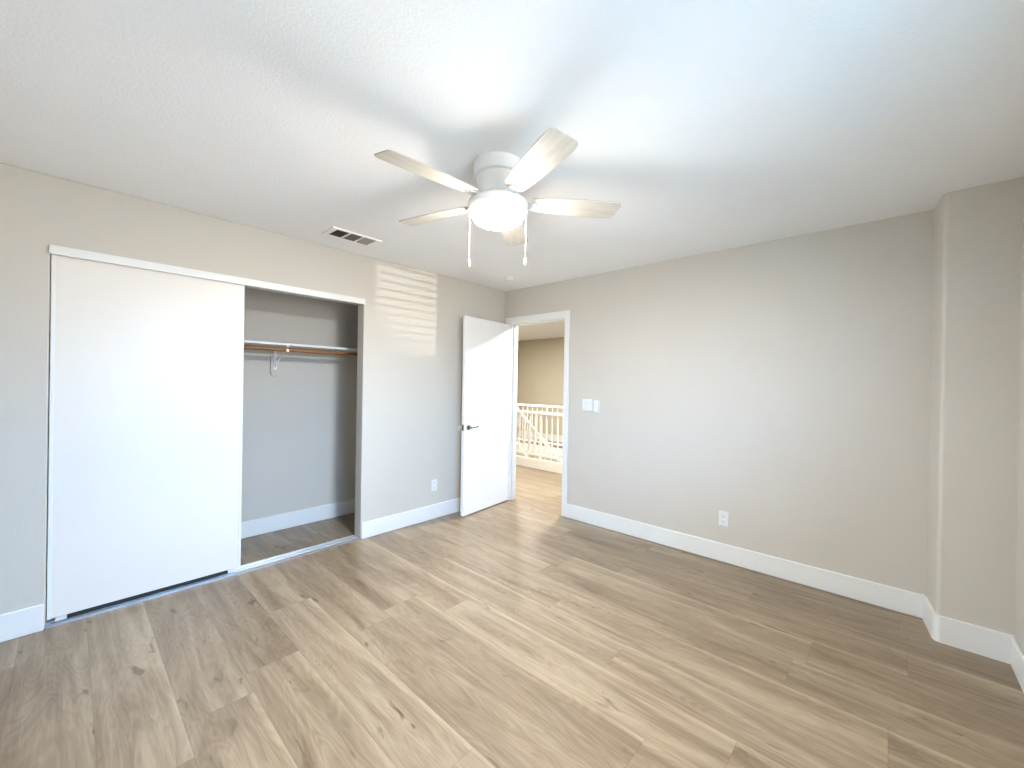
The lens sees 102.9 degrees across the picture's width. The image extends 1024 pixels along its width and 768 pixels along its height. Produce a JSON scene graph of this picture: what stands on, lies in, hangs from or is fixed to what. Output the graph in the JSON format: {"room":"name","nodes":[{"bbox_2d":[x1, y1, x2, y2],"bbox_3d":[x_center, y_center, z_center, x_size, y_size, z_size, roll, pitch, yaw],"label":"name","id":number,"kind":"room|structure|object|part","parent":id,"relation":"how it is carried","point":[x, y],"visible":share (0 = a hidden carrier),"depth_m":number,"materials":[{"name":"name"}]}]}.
{"room":"empty bedroom","nodes":[
{"label":"empty bedroom","id":0,"kind":"room"},
{"bbox_2d":[47,277,357,546],"bbox_3d":[-2.171,0.102,3.216,0.690,2.440,2.750,1,0,43],"label":"wall","id":1,"kind":"structure","parent":0,"point":[299,433],"depth_m":3.79,"materials":[{"name":"paint"}]},
{"bbox_2d":[46,499,354,583],"bbox_3d":[-2.390,1.247,3.383,0.014,0.142,2.420,1,0,43],"label":"baseboard","id":2,"kind":"structure","parent":1,"relation":"attached to","point":[264,525],"depth_m":3.78,"materials":[{"name":"paint"}]},
{"bbox_2d":[270,344,289,375],"bbox_3d":[-2.005,-0.202,3.542,0.325,0.275,0.072,1,0,43],"label":"shelf bracket","id":3,"kind":"object","parent":1,"relation":"attached to","point":[274,361],"visible":0.92,"depth_m":3.63,"materials":[{"name":"metal"}]},
{"bbox_3d":[-2.119,-0.153,3.646,0.018,0.172,0.072,1,0,43],"label":"wall plate","id":4,"kind":"part","parent":3,"relation":"part of","materials":[{"name":"paint"}]},
{"bbox_2d":[244,345,356,355],"bbox_3d":[-2.153,-0.293,3.183,0.035,0.035,2.418,1,0,43],"label":"hanging rod","id":5,"kind":"object","parent":3,"relation":"attached to","point":[251,347],"visible":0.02,"depth_m":3.52,"materials":[{"name":"brown wood"}]},
{"bbox_2d":[244,349,356,360],"bbox_3d":[-2.363,-0.288,3.377,0.018,0.087,2.420,1,0,43],"label":"cleat","id":6,"kind":"object","parent":1,"relation":"attached to","point":[247,352],"visible":0.02,"depth_m":3.79,"materials":[{"name":"paint"}]},
{"bbox_2d":[244,340,356,351],"bbox_3d":[-2.251,-0.339,3.275,0.320,0.019,2.420,1,0,43],"label":"closet shelf","id":7,"kind":"object","parent":6,"relation":"on","point":[246,342],"visible":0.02,"depth_m":3.56,"materials":[{"name":"paint"}]},
{"bbox_2d":[0,163,504,628],"bbox_3d":[-1.522,0.113,3.332,0.110,2.440,4.100,1,0,43],"label":"wall","id":8,"kind":"structure","parent":0,"point":[410,346],"depth_m":2.79,"materials":[{"name":"paint"}]},
{"bbox_2d":[0,604,43,642],"bbox_3d":[-2.696,1.246,1.986,0.014,0.142,0.548,1,0,43],"label":"baseboard","id":9,"kind":"structure","parent":8,"relation":"attached to","point":[19,623],"depth_m":2.13,"materials":[{"name":"paint"}]},
{"bbox_2d":[49,244,364,304],"bbox_3d":[-1.910,-0.714,2.879,0.128,0.048,1.792,1,0,43],"label":"trim","id":10,"kind":"structure","parent":8,"relation":"attached to","point":[53,249],"depth_m":2.66,"materials":[{"name":"paint"}]},
{"bbox_2d":[361,498,460,538],"bbox_3d":[-0.702,1.273,4.157,0.014,0.142,1.756,1,0,43],"label":"baseboard","id":11,"kind":"structure","parent":8,"relation":"attached to","point":[374,527],"depth_m":3.84,"materials":[{"name":"paint"}]},
{"bbox_2d":[431,479,436,491],"bbox_3d":[-0.775,1.011,4.075,0.009,0.115,0.071,1,0,43],"label":"wall outlet","id":12,"kind":"object","parent":8,"relation":"attached to","point":[433,482],"visible":1,"depth_m":4.07,"materials":[{"name":"white plastic"}]},
{"bbox_2d":[0,0,1023,340],"bbox_3d":[0.176,-1.133,4.776,8.200,0.100,8.900,1,0,43],"label":"ceiling","id":13,"kind":"structure","parent":0,"point":[713,125],"depth_m":1.61,"materials":[{"name":"paint"}]},
{"bbox_2d":[322,226,381,246],"bbox_3d":[-1.194,-1.096,3.053,0.196,0.010,0.370,1,0,43],"label":"ceiling vent","id":14,"kind":"object","parent":13,"relation":"in","point":[335,232],"visible":1,"depth_m":3.04,"materials":[{"name":"white metal"}]},
{"bbox_2d":[374,127,621,266],"bbox_3d":[-0.102,-0.828,1.999,1.194,0.504,1.162,1,0,43],"label":"ceiling fan","id":15,"kind":"object","parent":13,"relation":"hanging from","point":[499,175],"visible":1,"depth_m":1.91,"materials":[{"name":"white metal"}]},
{"bbox_3d":[-0.353,-0.901,1.745,0.453,0.031,0.134,1,0,-43],"label":"blade","id":16,"kind":"part","parent":15,"relation":"part of","materials":[{"name":"white wood"}]},
{"bbox_3d":[-0.413,-0.904,2.201,0.453,0.031,0.134,1,0,29],"label":"blade","id":17,"kind":"part","parent":15,"relation":"part of","materials":[{"name":"white wood"}]},
{"bbox_3d":[-0.166,-0.893,1.923,0.126,0.015,0.052,1,0,-43],"label":"blade arm","id":18,"kind":"part","parent":15,"relation":"part of","materials":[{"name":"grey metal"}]},
{"bbox_3d":[-0.070,-0.818,2.014,0.259,0.066,0.259,1,0,43],"label":"lamp shade","id":19,"kind":"part","parent":15,"relation":"part of","materials":[{"name":"white glass"}]},
{"bbox_3d":[-0.013,-0.890,1.893,0.052,0.015,0.126,1,0,-25],"label":"blade arm","id":20,"kind":"part","parent":15,"relation":"part of","materials":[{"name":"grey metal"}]},
{"bbox_3d":[0.003,-0.897,2.399,0.134,0.031,0.453,1,0,11],"label":"blade","id":21,"kind":"part","parent":15,"relation":"part of","materials":[{"name":"white wood"}]},
{"bbox_3d":[0.063,-0.889,2.030,0.126,0.015,0.052,1,0,-7],"label":"blade arm","id":22,"kind":"part","parent":15,"relation":"part of","materials":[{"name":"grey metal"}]},
{"bbox_3d":[0.100,-0.893,1.661,0.134,0.031,0.453,1,0,-25],"label":"blade","id":23,"kind":"part","parent":15,"relation":"part of","materials":[{"name":"white wood"}]},
{"bbox_3d":[0.319,-0.891,2.065,0.453,0.031,0.134,1,0,-7],"label":"blade","id":24,"kind":"part","parent":15,"relation":"part of","materials":[{"name":"white wood"}]},
{"bbox_2d":[504,277,514,281],"bbox_3d":[-0.027,-1.065,4.180,0.116,0.039,0.116,1,0,43],"label":"smoke detector","id":25,"kind":"object","parent":13,"relation":"attached to","point":[507,279],"visible":1,"depth_m":4.14,"materials":[{"name":"white plastic"}]},
{"bbox_2d":[0,465,1023,767],"bbox_3d":[-0.867,1.368,3.693,8.200,0.050,5.940,1,0,43],"label":"floor","id":26,"kind":"structure","parent":0,"point":[518,632],"depth_m":1.96,"materials":[{"name":"brown wood"}]},
{"bbox_2d":[46,534,359,628],"bbox_3d":[-1.948,1.320,2.890,0.102,0.015,1.784,1,0,43],"label":"track","id":27,"kind":"object","parent":26,"relation":"on","point":[297,553],"visible":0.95,"depth_m":2.90,"materials":[{"name":"silver metal"}]},
{"bbox_2d":[47,254,244,621],"bbox_3d":[-2.208,0.304,2.546,0.028,2.008,0.900,1,0,43],"label":"door","id":28,"kind":"structure","parent":27,"relation":"on","point":[146,397],"depth_m":2.47,"materials":[{"name":"laminate"}]},
{"bbox_2d":[516,341,518,436],"bbox_3d":[-1.322,1.400,8.993,0.240,5.040,4.310,1,0,43],"label":"wall","id":29,"kind":"structure","parent":0,"point":[518,341],"depth_m":10.39,"materials":[{"name":"paint"}]},
{"bbox_2d":[516,455,561,473],"bbox_3d":[1.107,1.295,5.914,7.500,0.148,0.080,1,0,43],"label":"trim","id":30,"kind":"structure","parent":29,"relation":"attached to","point":[546,465],"depth_m":6.48,"materials":[{"name":"paint"}]},
{"bbox_2d":[516,410,562,459],"bbox_3d":[0.452,0.826,6.522,3.300,0.764,0.056,1,0,43],"label":"landing railing","id":31,"kind":"object","parent":30,"relation":"on","point":[540,454],"visible":0.27,"depth_m":6.50,"materials":[{"name":"paint"}]},
{"bbox_3d":[0.447,1.136,6.522,3.300,0.032,0.036,1,0,43],"label":"rail","id":32,"kind":"part","parent":31,"relation":"part of","materials":[{"name":"paint"}]},
{"bbox_3d":[0.458,0.465,6.521,3.300,0.042,0.056,1,0,43],"label":"rail","id":33,"kind":"part","parent":31,"relation":"part of","materials":[{"name":"paint"}]},
{"bbox_3d":[0.459,0.837,6.515,0.032,0.744,0.032,1,0,43],"label":"post","id":34,"kind":"part","parent":31,"relation":"part of","materials":[{"name":"paint"}]},
{"bbox_2d":[516,442,561,456],"bbox_3d":[1.885,1.306,6.761,7.500,0.148,0.060,1,0,43],"label":"trim","id":35,"kind":"structure","parent":29,"relation":"attached to","point":[526,444],"depth_m":7.98,"materials":[{"name":"paint"}]},
{"bbox_2d":[516,403,562,445],"bbox_3d":[0.715,0.810,7.842,3.500,0.797,0.056,1,0,43],"label":"railing","id":36,"kind":"object","parent":35,"relation":"on","point":[518,404],"visible":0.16,"depth_m":8.02,"materials":[{"name":"paint"}]},
{"bbox_3d":[0.709,1.137,7.843,3.500,0.032,0.036,1,0,43],"label":"rail","id":37,"kind":"part","parent":36,"relation":"part of","materials":[{"name":"paint"}]},
{"bbox_3d":[0.721,0.433,7.841,3.500,0.042,0.056,1,0,43],"label":"rail","id":38,"kind":"part","parent":36,"relation":"part of","materials":[{"name":"paint"}]},
{"bbox_3d":[0.678,0.820,7.876,0.032,0.777,0.032,1,0,43],"label":"post","id":39,"kind":"part","parent":36,"relation":"part of","materials":[{"name":"paint"}]},
{"bbox_2d":[516,452,555,461],"bbox_3d":[1.449,2.699,6.316,7.500,2.550,1.240,1,0,43],"label":"wall","id":40,"kind":"structure","parent":0,"point":[517,453],"depth_m":7.97,"materials":[{"name":"paint"}]},
{"bbox_2d":[516,407,561,462],"bbox_3d":[0.477,1.731,6.677,2.700,3.948,0.044,1,0,43],"label":"stair railing","id":41,"kind":"object","parent":40,"relation":"attached to","point":[522,414],"visible":0.08,"depth_m":6.86,"materials":[{"name":"paint"}]},
{"bbox_2d":[516,437,561,453],"bbox_3d":[2.397,1.411,7.321,7.500,0.050,1.500,1,0,43],"label":"floor","id":42,"kind":"structure","parent":0,"point":[555,446],"depth_m":9.32,"materials":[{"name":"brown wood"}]},
{"bbox_2d":[518,337,563,435],"bbox_3d":[3.047,1.476,7.823,8.020,5.040,0.120,1,0,43],"label":"wall","id":43,"kind":"structure","parent":0,"point":[541,361],"depth_m":9.88,"materials":[{"name":"paint"}]},
{"bbox_2d":[518,431,561,442],"bbox_3d":[2.902,1.312,7.868,7.500,0.162,0.014,1,0,43],"label":"baseboard","id":44,"kind":"structure","parent":43,"relation":"attached to","point":[543,434],"depth_m":9.71,"materials":[{"name":"paint"}]},
{"bbox_2d":[505,210,932,594],"bbox_3d":[-0.020,0.133,4.811,7.900,2.440,0.110,1,0,43],"label":"wall","id":45,"kind":"structure","parent":0,"point":[779,386],"depth_m":2.98,"materials":[{"name":"paint"}]},
{"bbox_2d":[506,310,569,516],"bbox_3d":[0.284,0.299,4.524,0.902,2.121,0.134,1,0,43],"label":"trim","id":46,"kind":"structure","parent":45,"relation":"attached to","point":[514,322],"depth_m":4.57,"materials":[{"name":"paint"}]},
{"bbox_2d":[460,316,510,516],"bbox_3d":[-0.270,0.326,4.425,0.150,2.024,0.781,1,0,36],"label":"door","id":47,"kind":"structure","parent":46,"relation":"attached to","point":[486,343],"depth_m":4.37,"materials":[{"name":"paint"}]},
{"bbox_2d":[582,399,592,410],"bbox_3d":[0.743,0.208,4.027,0.120,0.120,0.011,1,0,43],"label":"light switch","id":48,"kind":"object","parent":45,"relation":"attached to","point":[587,404],"visible":1,"depth_m":4.03,"materials":[{"name":"white plastic"}]},
{"bbox_2d":[593,400,599,413],"bbox_3d":[0.817,0.219,3.949,0.068,0.130,0.026,1,0,43],"label":"remote","id":49,"kind":"object","parent":45,"relation":"attached to","point":[596,407],"visible":1,"depth_m":3.93,"materials":[{"name":"white plastic"}]},
{"bbox_2d":[719,510,728,526],"bbox_3d":[1.651,1.051,3.183,0.071,0.115,0.009,1,0,43],"label":"wall outlet","id":50,"kind":"object","parent":45,"relation":"attached to","point":[723,516],"visible":1,"depth_m":3.18,"materials":[{"name":"white plastic"}]},
{"bbox_2d":[566,504,1014,663],"bbox_3d":[1.535,1.313,3.110,2.886,0.142,0.269,1,0,43],"label":"baseboard","id":51,"kind":"structure","parent":45,"relation":"attached to","point":[892,598],"depth_m":2.73,"materials":[{"name":"paint"}]},
{"bbox_2d":[926,177,1023,635],"bbox_3d":[2.548,0.184,2.203,0.400,2.440,0.255,1,0,43],"label":"wall","id":52,"kind":"structure","parent":0,"point":[978,230],"depth_m":2.14,"materials":[{"name":"paint"}]},
{"bbox_2d":[1015,193,1023,653],"bbox_3d":[1.376,0.169,0.669,0.150,2.440,4.100,1,0,43],"label":"wall","id":53,"kind":"structure","parent":0,"point":[1019,589],"depth_m":2.00,"materials":[{"name":"paint"}]},
{"bbox_2d":[1010,637,1023,692],"bbox_3d":[1.206,1.315,0.629,0.014,0.142,3.831,1,0,43],"label":"baseboard","id":54,"kind":"structure","parent":53,"relation":"attached to","point":[1017,656],"depth_m":1.94,"materials":[{"name":"paint"}]}
]}

